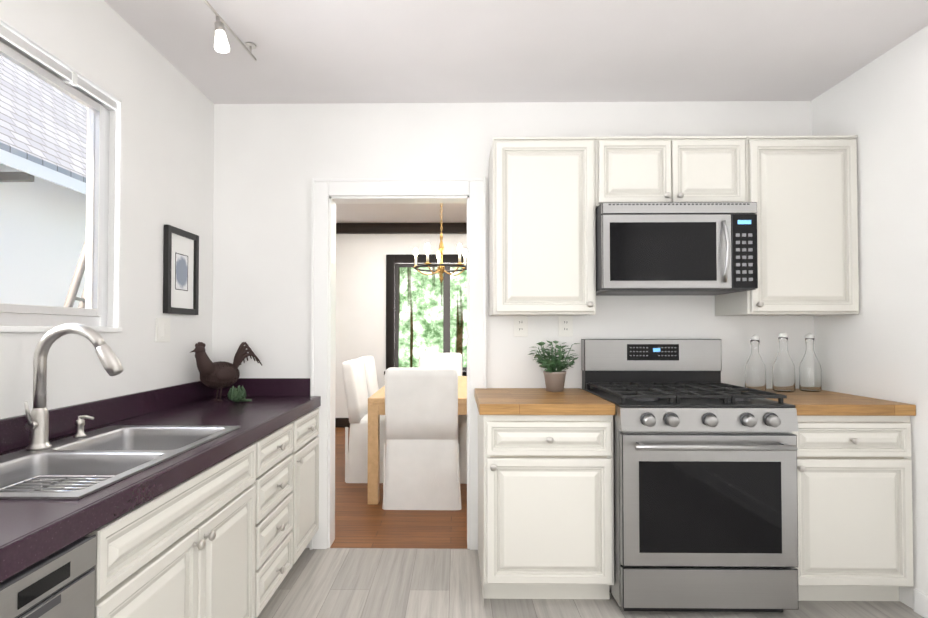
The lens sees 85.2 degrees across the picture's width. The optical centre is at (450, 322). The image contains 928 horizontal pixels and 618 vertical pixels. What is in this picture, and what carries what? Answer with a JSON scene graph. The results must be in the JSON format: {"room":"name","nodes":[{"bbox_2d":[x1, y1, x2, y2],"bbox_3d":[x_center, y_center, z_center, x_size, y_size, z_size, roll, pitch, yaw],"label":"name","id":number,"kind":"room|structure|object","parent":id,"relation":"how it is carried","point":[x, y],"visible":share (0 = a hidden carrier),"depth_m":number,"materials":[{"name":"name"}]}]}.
{"room":"kitchen","nodes":[
{"label":"kitchen","id":0,"kind":"room"},
{"bbox_2d":[0,0,213,418],"bbox_3d":[-1.463,-0.028,0.744,0.140,2.550,4.560,0,-1,1],"label":"wall","id":1,"kind":"structure","parent":0,"point":[167,163],"depth_m":2.22,"materials":[{"name":"paint"}]},
{"bbox_2d":[0,17,121,332],"bbox_3d":[-1.447,-0.454,1.511,0.151,0.970,1.200,0,-1,1],"label":"kitchen window","id":2,"kind":"structure","parent":1,"relation":"in","point":[60,168],"depth_m":1.85,"materials":[{"name":"white"}]},
{"bbox_2d":[155,318,169,341],"bbox_3d":[-1.368,0.037,2.407,0.008,0.115,0.114,0,-1,1],"label":"switch plate","id":3,"kind":"object","parent":1,"relation":"attached to","point":[162,334],"visible":1,"depth_m":2.40,"materials":[{"name":"white plastic"}]},
{"bbox_2d":[163,225,198,314],"bbox_3d":[-1.358,-0.254,2.557,0.024,0.425,0.290,0,-1,1],"label":"framed art","id":4,"kind":"object","parent":1,"relation":"attached to","point":[180,271],"visible":1,"depth_m":2.54,"materials":[{"name":"black wood"}]},
{"bbox_2d":[335,234,466,417],"bbox_3d":[0.297,0.038,6.558,4.700,2.620,0.150,0,-1,1],"label":"wall","id":5,"kind":"structure","parent":0,"point":[360,295],"depth_m":6.51,"materials":[{"name":"paint"}]},
{"bbox_2d":[335,418,349,427],"bbox_3d":[0.296,1.286,6.452,4.700,0.120,0.018,0,-1,1],"label":"baseboard","id":6,"kind":"structure","parent":5,"relation":"attached to","point":[342,422],"depth_m":6.45,"materials":[{"name":"brown wood"}]},
{"bbox_2d":[336,223,466,233],"bbox_3d":[0.296,-1.208,6.466,4.700,0.129,0.075,0,-1,1],"label":"crown molding","id":7,"kind":"structure","parent":5,"relation":"attached to","point":[396,228],"depth_m":6.43,"materials":[{"name":"brown wood"}]},
{"bbox_2d":[384,254,466,375],"bbox_3d":[0.292,-0.052,6.533,2.270,1.640,0.201,0,-1,1],"label":"dining room window","id":8,"kind":"structure","parent":5,"relation":"in","point":[426,314],"depth_m":6.53,"materials":[{"name":"glass"}]},
{"bbox_2d":[336,203,466,222],"bbox_3d":[0.276,-1.352,4.841,4.900,0.100,3.631,0,-1,1],"label":"ceiling","id":9,"kind":"structure","parent":0,"point":[397,213],"depth_m":5.95,"materials":[{"name":"paint"}]},
{"bbox_2d":[412,203,466,282],"bbox_3d":[-0.087,-0.827,4.513,0.509,0.959,0.510,0,-1,1],"label":"brass chandelier","id":10,"kind":"object","parent":9,"relation":"hanging from","point":[440,270],"visible":0.81,"depth_m":4.49,"materials":[{"name":"brown metal"}]},
{"bbox_2d":[212,101,813,548],"bbox_3d":[0.349,0.011,2.942,3.430,2.550,0.120,0,-1,1],"label":"wall","id":11,"kind":"structure","parent":0,"point":[270,161],"depth_m":2.90,"materials":[{"name":"paint"}]},
{"bbox_2d":[310,178,486,549],"bbox_3d":[-0.293,0.232,2.933,1.001,2.107,0.147,0,-1,1],"label":"door frame","id":12,"kind":"structure","parent":11,"relation":"attached to","point":[323,190],"depth_m":2.88,"materials":[{"name":"white wood"}]},
{"bbox_2d":[514,316,527,336],"bbox_3d":[0.403,0.019,2.876,0.080,0.124,0.008,0,-1,1],"label":"electrical outlet","id":13,"kind":"object","parent":11,"relation":"attached to","point":[520,326],"visible":0.92,"depth_m":2.87,"materials":[{"name":"white plastic"}]},
{"bbox_2d":[489,137,595,315],"bbox_3d":[0.480,-0.490,2.700,0.519,0.902,0.372,0,-1,1],"label":"upper cabinet","id":14,"kind":"object","parent":11,"relation":"attached to","point":[542,247],"visible":1,"depth_m":2.55,"materials":[{"name":"white paint"}]},
{"bbox_2d":[559,316,572,336],"bbox_3d":[0.658,0.019,2.873,0.080,0.124,0.008,0,-1,1],"label":"electrical outlet","id":15,"kind":"object","parent":11,"relation":"attached to","point":[565,326],"visible":0.88,"depth_m":2.87,"materials":[{"name":"white plastic"}]},
{"bbox_2d":[595,136,745,207],"bbox_3d":[1.121,-0.765,2.697,0.758,0.352,0.372,0,-1,1],"label":"upper cabinet","id":16,"kind":"object","parent":11,"relation":"attached to","point":[670,169],"visible":0.83,"depth_m":2.54,"materials":[{"name":"white paint"}]},
{"bbox_2d":[595,202,757,295],"bbox_3d":[1.120,-0.368,2.639,0.750,0.428,0.472,0,-1,1],"label":"over-the-range microwave","id":17,"kind":"object","parent":16,"relation":"attached to","point":[675,248],"visible":1,"depth_m":2.45,"materials":[{"name":"grey metal"}]},
{"bbox_2d":[715,135,858,315],"bbox_3d":[1.780,-0.490,2.684,0.556,0.902,0.372,0,-1,1],"label":"upper cabinet","id":18,"kind":"object","parent":11,"relation":"attached to","point":[801,191],"visible":0.88,"depth_m":2.53,"materials":[{"name":"white paint"}]},
{"bbox_2d":[104,0,927,103],"bbox_3d":[0.322,-1.353,0.745,3.710,0.100,4.560,0,-1,1],"label":"ceiling","id":19,"kind":"structure","parent":0,"point":[396,51],"depth_m":2.34,"materials":[{"name":"paint"}]},
{"bbox_2d":[203,0,256,60],"bbox_3d":[-0.984,-1.200,1.293,0.076,0.185,2.155,0,-1,4],"label":"track spotlight","id":20,"kind":"object","parent":19,"relation":"attached to","point":[221,44],"visible":1,"depth_m":2.02,"materials":[{"name":"silver metal"}]},
{"bbox_2d":[255,427,923,617],"bbox_3d":[0.249,1.308,2.490,4.900,0.060,8.140,0,-1,1],"label":"floor","id":21,"kind":"structure","parent":0,"point":[378,583],"depth_m":2.48,"materials":[{"name":"grey wood"}]},
{"bbox_2d":[0,534,96,617],"bbox_3d":[-1.059,0.834,0.779,0.601,0.828,0.606,0,-1,1],"label":"dishwasher","id":22,"kind":"object","parent":21,"relation":"on","point":[60,583],"visible":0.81,"depth_m":0.97,"materials":[{"name":"grey metal"}]},
{"bbox_2d":[90,443,255,617],"bbox_3d":[-1.054,0.846,1.529,0.652,0.830,0.888,0,-1,1],"label":"base cabinet","id":23,"kind":"object","parent":21,"relation":"on","point":[185,549],"visible":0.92,"depth_m":1.48,"materials":[{"name":"white paint"}]},
{"bbox_2d":[0,378,320,582],"bbox_3d":[-1.068,0.372,1.381,0.628,0.158,3.017,0,-1,1],"label":"countertop","id":24,"kind":"structure","parent":23,"relation":"on","point":[33,531],"depth_m":1.67,"materials":[{"name":"purple stone"}]},
{"bbox_2d":[24,323,123,450],"bbox_3d":[-1.158,0.196,1.544,0.289,0.386,0.098,0,-1,1],"label":"pull-down faucet","id":25,"kind":"object","parent":24,"relation":"on","point":[37,423],"visible":1,"depth_m":1.55,"materials":[{"name":"silver metal"}]},
{"bbox_2d":[0,425,239,499],"bbox_3d":[-1.058,0.487,1.520,0.500,0.196,0.830,0,-1,1],"label":"double-bowl sink","id":26,"kind":"object","parent":24,"relation":"in","point":[72,468],"visible":0.35,"depth_m":1.50,"materials":[{"name":"metal"}]},
{"bbox_2d":[73,415,93,437],"bbox_3d":[-1.255,0.355,1.730,0.065,0.073,0.038,0,-1,1],"label":"soap dispenser","id":27,"kind":"object","parent":26,"relation":"on","point":[80,424],"visible":1,"depth_m":1.72,"materials":[{"name":"silver metal"}]},
{"bbox_2d":[190,342,261,400],"bbox_3d":[-1.180,0.259,2.706,0.286,0.314,0.284,0,-1,1],"label":"rooster","id":28,"kind":"object","parent":24,"relation":"on","point":[220,375],"visible":1,"depth_m":2.64,"materials":[{"name":"brown metal"}]},
{"bbox_2d":[227,385,251,401],"bbox_3d":[-1.087,0.371,2.608,0.115,0.086,0.093,0,-1,1],"label":"artichoke","id":29,"kind":"object","parent":24,"relation":"on","point":[234,394],"visible":1,"depth_m":2.59,"materials":[{"name":"green"}]},
{"bbox_2d":[252,422,292,616],"bbox_3d":[-1.046,0.858,2.199,0.652,0.830,0.448,0,-1,1],"label":"base cabinet","id":30,"kind":"object","parent":21,"relation":"on","point":[273,483],"visible":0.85,"depth_m":2.16,"materials":[{"name":"white paint"}]},
{"bbox_2d":[290,408,318,563],"bbox_3d":[-1.041,0.866,2.652,0.652,0.830,0.455,0,-1,1],"label":"base cabinet","id":31,"kind":"object","parent":21,"relation":"on","point":[305,492],"visible":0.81,"depth_m":2.61,"materials":[{"name":"white paint"}]},
{"bbox_2d":[342,359,385,482],"bbox_3d":[-0.581,0.821,4.379,0.624,0.980,0.557,0,-1,1],"label":"dining chair","id":32,"kind":"object","parent":21,"relation":"on","point":[356,454],"visible":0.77,"depth_m":4.13,"materials":[{"name":"white fabric"}]},
{"bbox_2d":[358,356,378,397],"bbox_3d":[-0.573,0.831,4.999,0.624,0.980,0.557,0,-1,1],"label":"dining chair","id":33,"kind":"object","parent":21,"relation":"on","point":[370,375],"visible":0.1,"depth_m":4.89,"materials":[{"name":"white fabric"}]},
{"bbox_2d":[368,376,466,503],"bbox_3d":[-0.127,0.935,4.492,0.900,0.755,1.800,0,-1,1],"label":"dining table","id":34,"kind":"object","parent":21,"relation":"on","point":[376,405],"visible":0.21,"depth_m":3.60,"materials":[{"name":"brown wood"}]},
{"bbox_2d":[382,367,461,509],"bbox_3d":[-0.196,0.810,3.758,0.557,0.980,0.624,0,-1,1],"label":"dining chair","id":35,"kind":"object","parent":21,"relation":"on","point":[421,470],"visible":1,"depth_m":3.49,"materials":[{"name":"white fabric"}]},
{"bbox_2d":[419,353,461,415],"bbox_3d":[-0.114,0.842,5.610,0.557,0.980,0.624,0,-1,1],"label":"dining chair","id":36,"kind":"object","parent":21,"relation":"on","point":[447,360],"visible":0.23,"depth_m":5.82,"materials":[{"name":"white fabric"}]},
{"bbox_2d":[458,415,466,483],"bbox_3d":[0.353,0.820,4.368,0.624,0.980,0.557,0,-1,1],"label":"dining chair","id":37,"kind":"object","parent":21,"relation":"on","point":[462,431],"visible":0.04,"depth_m":4.11,"materials":[{"name":"white fabric"}]},
{"bbox_2d":[478,411,613,605],"bbox_3d":[0.445,0.849,2.537,0.583,0.860,0.652,0,-1,1],"label":"base cabinet","id":38,"kind":"object","parent":21,"relation":"on","point":[545,506],"visible":0.9,"depth_m":2.25,"materials":[{"name":"white paint"}]},
{"bbox_2d":[474,388,615,414],"bbox_3d":[0.436,0.393,2.556,0.604,0.049,0.630,0,-1,1],"label":"countertop","id":39,"kind":"structure","parent":38,"relation":"on","point":[528,401],"depth_m":2.29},
{"bbox_2d":[529,340,579,391],"bbox_3d":[0.567,0.233,2.735,0.300,0.275,0.223,0,-1,1],"label":"potted plant","id":40,"kind":"object","parent":39,"relation":"on","point":[554,380],"visible":1,"depth_m":2.70,"materials":[{"name":"green plant"}]},
{"bbox_2d":[581,339,798,611],"bbox_3d":[1.119,0.683,2.480,0.756,1.190,0.754,0,-1,1],"label":"steel gas range","id":41,"kind":"object","parent":21,"relation":"on","point":[705,493],"visible":1,"depth_m":2.16,"materials":[{"name":"silver metal"}]},
{"bbox_2d":[792,416,913,600],"bbox_3d":[1.779,0.848,2.521,0.554,0.860,0.652,0,-1,1],"label":"base cabinet","id":42,"kind":"object","parent":21,"relation":"on","point":[855,516],"visible":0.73,"depth_m":2.23,"materials":[{"name":"white paint"}]},
{"bbox_2d":[765,389,915,415],"bbox_3d":[1.778,0.393,2.540,0.556,0.049,0.630,0,-1,1],"label":"countertop","id":43,"kind":"structure","parent":42,"relation":"on","point":[823,403],"depth_m":2.23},
{"bbox_2d":[745,335,765,390],"bbox_3d":[1.646,0.218,2.723,0.100,0.306,0.100,0,-1,1],"label":"glass bottle","id":44,"kind":"object","parent":43,"relation":"on","point":[755,372],"visible":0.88,"depth_m":2.69,"materials":[{"name":"white"}]},
{"bbox_2d":[772,332,795,391],"bbox_3d":[1.791,0.210,2.711,0.104,0.321,0.104,0,-1,1],"label":"glass bottle","id":45,"kind":"object","parent":43,"relation":"on","point":[783,373],"visible":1,"depth_m":2.68,"materials":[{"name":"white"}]},
{"bbox_2d":[799,333,821,391],"bbox_3d":[1.946,0.213,2.729,0.100,0.316,0.100,0,-1,1],"label":"glass bottle","id":46,"kind":"object","parent":43,"relation":"on","point":[810,374],"visible":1,"depth_m":2.70,"materials":[{"name":"white"}]},
{"bbox_2d":[811,25,927,608],"bbox_3d":[2.107,-0.028,0.701,0.140,2.550,4.560,0,-1,1],"label":"wall","id":47,"kind":"structure","parent":0,"point":[876,347],"depth_m":2.35,"materials":[{"name":"paint"}]},
{"bbox_2d":[913,589,927,617],"bbox_3d":[2.026,1.191,0.383,0.014,0.100,3.685,0,-1,1],"label":"baseboard","id":48,"kind":"structure","parent":47,"relation":"attached to","point":[920,601],"depth_m":2.18,"materials":[{"name":"white wood"}]}
]}

